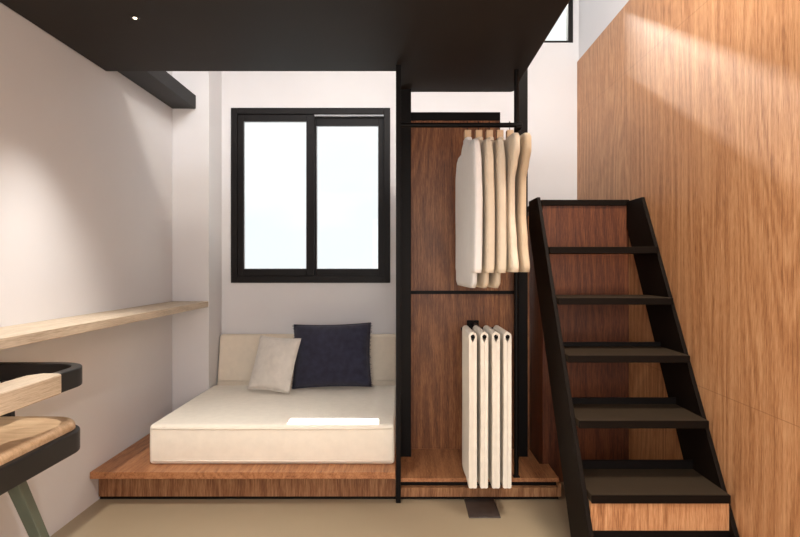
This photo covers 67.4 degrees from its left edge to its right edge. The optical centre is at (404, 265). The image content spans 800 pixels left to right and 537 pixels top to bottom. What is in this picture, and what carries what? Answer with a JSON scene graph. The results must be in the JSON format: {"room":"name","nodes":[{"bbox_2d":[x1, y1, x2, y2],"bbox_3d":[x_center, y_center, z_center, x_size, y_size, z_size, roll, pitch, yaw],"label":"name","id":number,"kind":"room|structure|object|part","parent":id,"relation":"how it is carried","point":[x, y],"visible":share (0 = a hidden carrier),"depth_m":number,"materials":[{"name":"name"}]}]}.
{"room":"studio apartment","nodes":[
{"label":"studio apartment","id":0,"kind":"room"},
{"bbox_2d":[0,2,171,536],"bbox_3d":[-1.644,-0.610,1.440,0.140,3.620,6.080,0,0,0],"label":"wall","id":1,"kind":"structure","parent":0,"point":[86,150],"depth_m":2.91,"materials":[{"name":"white paint"}]},
{"bbox_2d":[0,301,207,349],"bbox_3d":[-1.450,0.257,2.276,0.245,0.038,3.553,0,0,0],"label":"wall shelf","id":2,"kind":"object","parent":1,"relation":"attached to","point":[27,333],"visible":1,"depth_m":2.59,"materials":[{"name":"brown wood"}]},
{"bbox_2d":[117,71,195,108],"bbox_3d":[-1.492,-1.107,3.603,0.160,0.090,0.901,0,0,0],"label":"ceiling beam","id":3,"kind":"structure","parent":1,"relation":"attached to","point":[160,84],"depth_m":3.63,"materials":[{"name":"black paint"}]},
{"bbox_2d":[0,0,569,91],"bbox_3d":[-0.467,-1.099,1.988,2.210,0.160,3.075,0,0,0],"label":"platform","id":4,"kind":"object","parent":1,"relation":"attached to","point":[438,45],"visible":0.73,"depth_m":2.62,"materials":[{"name":"laminate"}]},
{"bbox_2d":[130,16,139,19],"bbox_3d":[-1.107,-1.018,2.460,0.038,0.005,0.038,0,0,0],"label":"recessed light","id":5,"kind":"object","parent":4,"relation":"attached to","point":[131,17],"visible":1,"depth_m":2.46,"materials":[{"name":"beige"}]},
{"bbox_2d":[172,71,221,411],"bbox_3d":[-1.450,-0.610,4.197,0.249,3.620,0.285,0,0,0],"label":"wall pillar","id":6,"kind":"structure","parent":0,"point":[196,133],"depth_m":4.05,"materials":[{"name":"white paint"}]},
{"bbox_2d":[50,482,588,536],"bbox_3d":[-0.159,1.250,1.370,3.111,0.100,6.220,0,0,0],"label":"floor","id":7,"kind":"structure","parent":0,"point":[104,517],"depth_m":2.85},
{"bbox_2d":[0,362,81,536],"bbox_3d":[-1.338,0.776,1.817,0.436,0.848,0.831,0,0,0],"label":"counter chair","id":8,"kind":"object","parent":7,"relation":"on","point":[29,445],"visible":1,"depth_m":1.94,"materials":[{"name":"brown wood"}]},
{"bbox_3d":[-1.459,0.510,2.199,0.052,0.180,0.026,0,0,0],"label":"arm post","id":9,"kind":"part","parent":8,"relation":"part of","materials":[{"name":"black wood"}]},
{"bbox_3d":[-1.204,0.920,1.984,0.061,0.560,0.246,0,0,38],"label":"leg","id":10,"kind":"part","parent":8,"relation":"part of","materials":[{"name":"paint"}]},
{"bbox_3d":[-1.172,0.385,1.815,0.100,0.066,0.320,0,0,0],"label":"backrest","id":11,"kind":"part","parent":8,"relation":"part of","materials":[{"name":"brown wood"}]},
{"bbox_3d":[-1.359,0.574,1.817,0.378,0.052,0.775,0,0,0],"label":"seat","id":12,"kind":"part","parent":8,"relation":"part of","materials":[{"name":"brown wood"}]},
{"bbox_3d":[-1.349,0.617,1.817,0.398,0.077,0.795,0,0,0],"label":"seat frame","id":13,"kind":"part","parent":8,"relation":"part of","materials":[{"name":"black wood"}]},
{"bbox_3d":[-1.347,0.391,1.817,0.405,0.067,0.831,0,0,0],"label":"arm rail","id":14,"kind":"part","parent":8,"relation":"part of","materials":[{"name":"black wood"}]},
{"bbox_2d":[90,433,395,498],"bbox_3d":[-0.809,1.114,3.664,1.523,0.172,1.348,0,0,0],"label":"platform","id":15,"kind":"object","parent":7,"relation":"on","point":[130,474],"visible":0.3,"depth_m":3.08,"materials":[{"name":"brown wood"}]},
{"bbox_2d":[217,334,293,384],"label":"backrest cushion","id":16,"kind":"object","parent":15,"relation":"on","point":[237,354],"depth_m":4.23,"materials":[{"name":"beige fabric"}]},
{"bbox_2d":[150,385,395,463],"bbox_3d":[-0.690,0.922,3.624,1.271,0.212,1.052,0,0,0],"label":"mattress","id":17,"kind":"object","parent":15,"relation":"on","point":[224,424],"visible":0.89,"depth_m":3.11,"materials":[{"name":"beige fabric"}]},
{"bbox_2d":[247,335,300,392],"bbox_3d":[-0.850,0.634,3.900,0.325,0.339,0.156,0,0,23],"label":"throw cushion","id":18,"kind":"object","parent":17,"relation":"on","point":[275,359],"visible":1,"depth_m":3.86,"materials":[{"name":"beige fabric"}]},
{"bbox_2d":[291,322,372,388],"bbox_3d":[-0.493,0.602,4.051,0.557,0.432,0.176,0,0,0],"label":"throw cushion","id":19,"kind":"object","parent":17,"relation":"on","point":[327,355],"visible":0.88,"depth_m":4.00,"materials":[{"name":"fabric"}]},
{"bbox_2d":[370,334,395,385],"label":"backrest cushion","id":20,"kind":"object","parent":15,"relation":"on","point":[383,346],"depth_m":4.23,"materials":[{"name":"beige fabric"}]},
{"bbox_2d":[396,65,560,502],"bbox_3d":[0.377,0.015,3.329,0.846,2.369,0.587,0,0,0],"label":"wardrobe","id":21,"kind":"object","parent":7,"relation":"on","point":[432,309],"visible":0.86,"depth_m":3.60,"materials":[{"name":"brown wood"}]},
{"bbox_3d":[-0.034,0.091,3.049,0.025,2.218,0.027,0,0,0],"label":"post","id":22,"kind":"part","parent":21,"relation":"part of","materials":[{"name":"black metal"}]},
{"bbox_3d":[0.002,0.039,3.475,0.066,2.114,0.060,0,0,0],"label":"post","id":23,"kind":"part","parent":21,"relation":"part of","materials":[{"name":"black metal"}]},
{"bbox_3d":[0.269,0.112,3.609,0.605,1.968,0.018,0,0,0],"label":"panel","id":24,"kind":"part","parent":21,"relation":"part of","materials":[{"name":"brown wood"}]},
{"bbox_3d":[0.281,-0.716,3.050,0.622,0.025,0.025,0,0,0],"label":"hanging rail","id":25,"kind":"part","parent":21,"relation":"part of","materials":[{"name":"black metal"}]},
{"bbox_2d":[464,121,470,138],"bbox_3d":[0.318,-0.691,3.050,0.034,0.089,0.044,0,0,0],"label":"clothes hanger","id":26,"kind":"object","parent":21,"relation":"hanging from","point":[467,133],"visible":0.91,"depth_m":3.03,"materials":[{"name":"brown wood"}]},
{"bbox_2d":[455,137,482,287],"bbox_3d":[0.318,-0.271,3.075,0.050,0.751,0.691,0,0,-4],"label":"jacket","id":27,"kind":"object","parent":26,"relation":"hanging from","point":[468,184],"visible":1,"depth_m":2.90,"materials":[{"name":"white fabric"}]},
{"bbox_2d":[475,121,481,138],"bbox_3d":[0.374,-0.691,3.050,0.034,0.089,0.044,0,0,0],"label":"clothes hanger","id":28,"kind":"object","parent":21,"relation":"hanging from","point":[478,133],"visible":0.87,"depth_m":3.03,"materials":[{"name":"brown wood"}]},
{"bbox_2d":[476,137,494,287],"bbox_3d":[0.374,-0.271,3.075,0.046,0.751,0.691,0,0,-3],"label":"jacket","id":29,"kind":"object","parent":28,"relation":"hanging from","point":[488,227],"visible":0.43,"depth_m":2.75,"materials":[{"name":"beige fabric"}]},
{"bbox_2d":[473,325,487,487],"bbox_3d":[0.377,0.687,3.018,0.041,0.744,0.343,0,0,0],"label":"trousers","id":30,"kind":"object","parent":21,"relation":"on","point":[482,344],"visible":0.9,"depth_m":2.85,"materials":[{"name":"beige fabric"}]},
{"bbox_2d":[461,320,509,338],"bbox_3d":[0.405,0.355,3.221,0.210,0.060,0.756,0,0,0],"label":"rack","id":31,"kind":"object","parent":21,"relation":"attached to","point":[470,323],"visible":0.39,"depth_m":3.33,"materials":[{"name":"black metal"}]},
{"bbox_2d":[462,325,476,487],"bbox_3d":[0.323,0.687,3.018,0.042,0.744,0.343,0,0,0],"label":"trousers","id":32,"kind":"object","parent":31,"relation":"hanging from","point":[469,345],"visible":0.99,"depth_m":2.86,"materials":[{"name":"beige fabric"}]},
{"bbox_3d":[0.405,0.355,3.587,0.070,0.060,0.024,0,0,0],"label":"mount plate","id":33,"kind":"part","parent":31,"relation":"part of","materials":[{"name":"black metal"}]},
{"bbox_2d":[483,325,499,487],"bbox_3d":[0.432,0.687,3.018,0.040,0.744,0.343,0,0,0],"label":"trousers","id":34,"kind":"object","parent":31,"relation":"hanging from","point":[493,344],"visible":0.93,"depth_m":2.85,"materials":[{"name":"beige fabric"}]},
{"bbox_2d":[493,325,511,487],"bbox_3d":[0.487,0.687,3.018,0.042,0.744,0.343,0,0,0],"label":"trousers","id":35,"kind":"object","parent":31,"relation":"hanging from","point":[505,344],"visible":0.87,"depth_m":2.85,"materials":[{"name":"beige fabric"}]},
{"bbox_2d":[485,121,492,138],"bbox_3d":[0.428,-0.691,3.050,0.034,0.089,0.044,0,0,0],"label":"clothes hanger","id":36,"kind":"object","parent":21,"relation":"hanging from","point":[489,133],"visible":0.86,"depth_m":3.03,"materials":[{"name":"brown wood"}]},
{"bbox_2d":[487,137,506,287],"bbox_3d":[0.428,-0.271,3.075,0.046,0.751,0.691,0,0,-3],"label":"jacket","id":37,"kind":"object","parent":36,"relation":"hanging from","point":[498,144],"visible":0.38,"depth_m":2.75,"materials":[{"name":"beige fabric"}]},
{"bbox_2d":[496,121,503,138],"bbox_3d":[0.481,-0.691,3.050,0.034,0.089,0.044,0,0,0],"label":"clothes hanger","id":38,"kind":"object","parent":21,"relation":"hanging from","point":[499,133],"visible":0.87,"depth_m":3.03,"materials":[{"name":"brown wood"}]},
{"bbox_2d":[506,121,513,137],"bbox_3d":[0.532,-0.691,3.050,0.034,0.089,0.044,0,0,0],"label":"clothes hanger","id":39,"kind":"object","parent":21,"relation":"hanging from","point":[508,132],"visible":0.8,"depth_m":3.03,"materials":[{"name":"brown wood"}]},
{"bbox_2d":[497,133,519,271],"bbox_3d":[0.483,-0.309,3.002,0.039,0.674,0.656,0,0,-3],"label":"jacket","id":40,"kind":"object","parent":39,"relation":"hanging from","point":[512,142],"visible":0.38,"depth_m":2.75,"materials":[{"name":"beige fabric"}]},
{"bbox_3d":[0.659,0.398,3.609,0.176,1.396,0.018,0,0,0],"label":"panel","id":41,"kind":"part","parent":21,"relation":"part of","materials":[{"name":"brown wood"}]},
{"bbox_3d":[0.578,0.039,3.115,0.025,2.114,0.025,0,0,0],"label":"post","id":42,"kind":"part","parent":21,"relation":"part of","materials":[{"name":"black metal"}]},
{"bbox_2d":[515,133,530,271],"bbox_3d":[0.533,-0.309,3.002,0.040,0.674,0.656,0,0,-3],"label":"jacket","id":43,"kind":"object","parent":21,"relation":"attached to","point":[525,138],"visible":0.34,"depth_m":2.75,"materials":[{"name":"beige fabric"}]},
{"bbox_3d":[0.675,-0.036,3.475,0.060,2.265,0.060,0,0,0],"label":"post","id":44,"kind":"part","parent":21,"relation":"part of","materials":[{"name":"black metal"}]},
{"bbox_2d":[464,498,500,517],"bbox_3d":[0.380,1.197,2.969,0.152,0.006,0.232,0,0,0],"label":"floor plate","id":45,"kind":"object","parent":7,"relation":"on","point":[476,507],"visible":1,"depth_m":2.95,"materials":[{"name":"metal"}]},
{"bbox_2d":[528,200,628,481],"bbox_3d":[0.999,0.416,3.829,0.488,1.567,1.015,0,0,0],"label":"wood panel","id":46,"kind":"object","parent":7,"relation":"on","point":[568,223],"visible":0.47,"depth_m":3.33,"materials":[{"name":"red wood"}]},
{"bbox_3d":[0.999,-0.351,3.829,0.488,0.032,1.015,0,0,0],"label":"panel","id":47,"kind":"part","parent":46,"relation":"part of","materials":[{"name":"brown wood"}]},
{"bbox_2d":[529,197,738,536],"bbox_3d":[0.964,0.421,2.711,0.559,1.557,1.215,0,0,0],"label":"staircase","id":48,"kind":"structure","parent":7,"relation":"on","point":[687,497],"depth_m":2.55,"materials":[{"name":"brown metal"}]},
{"bbox_2d":[222,0,578,333],"bbox_3d":[-0.159,-0.610,4.410,2.831,3.620,0.140,0,0,0],"label":"wall","id":49,"kind":"structure","parent":0,"point":[247,308],"depth_m":4.34,"materials":[{"name":"white paint"}]},
{"bbox_2d":[231,108,389,282],"bbox_3d":[-0.682,-0.510,4.364,1.150,1.264,0.072,0,0,0],"label":"window","id":50,"kind":"structure","parent":49,"relation":"in","point":[314,118],"depth_m":4.34,"materials":[{"name":"black metal"}]},
{"bbox_3d":[-0.933,-0.512,4.355,0.557,1.169,0.030,0,0,0],"label":"sash","id":51,"kind":"part","parent":50,"relation":"part of","materials":[{"name":"glass"}]},
{"bbox_3d":[-0.426,-0.512,4.385,0.548,1.169,0.027,0,0,0],"label":"sash","id":52,"kind":"part","parent":50,"relation":"part of","materials":[{"name":"glass"}]},
{"bbox_2d":[544,0,572,42],"bbox_3d":[0.683,-1.833,4.372,1.067,0.435,0.055,0,0,0],"label":"window","id":53,"kind":"structure","parent":49,"relation":"in","point":[569,8],"depth_m":4.34,"materials":[{"name":"black metal"}]},
{"bbox_2d":[579,0,628,58],"bbox_3d":[1.327,-0.610,1.440,0.140,3.620,6.080,0,0,0],"label":"wall","id":54,"kind":"structure","parent":0,"point":[595,16],"depth_m":4.00,"materials":[{"name":"white paint"}]},
{"bbox_2d":[577,0,799,536],"bbox_3d":[1.251,-0.138,1.370,0.012,2.676,5.940,0,0,0],"label":"wall panel","id":55,"kind":"object","parent":54,"relation":"attached to","point":[691,108],"depth_m":2.35,"materials":[{"name":"brown wood"}]}
]}

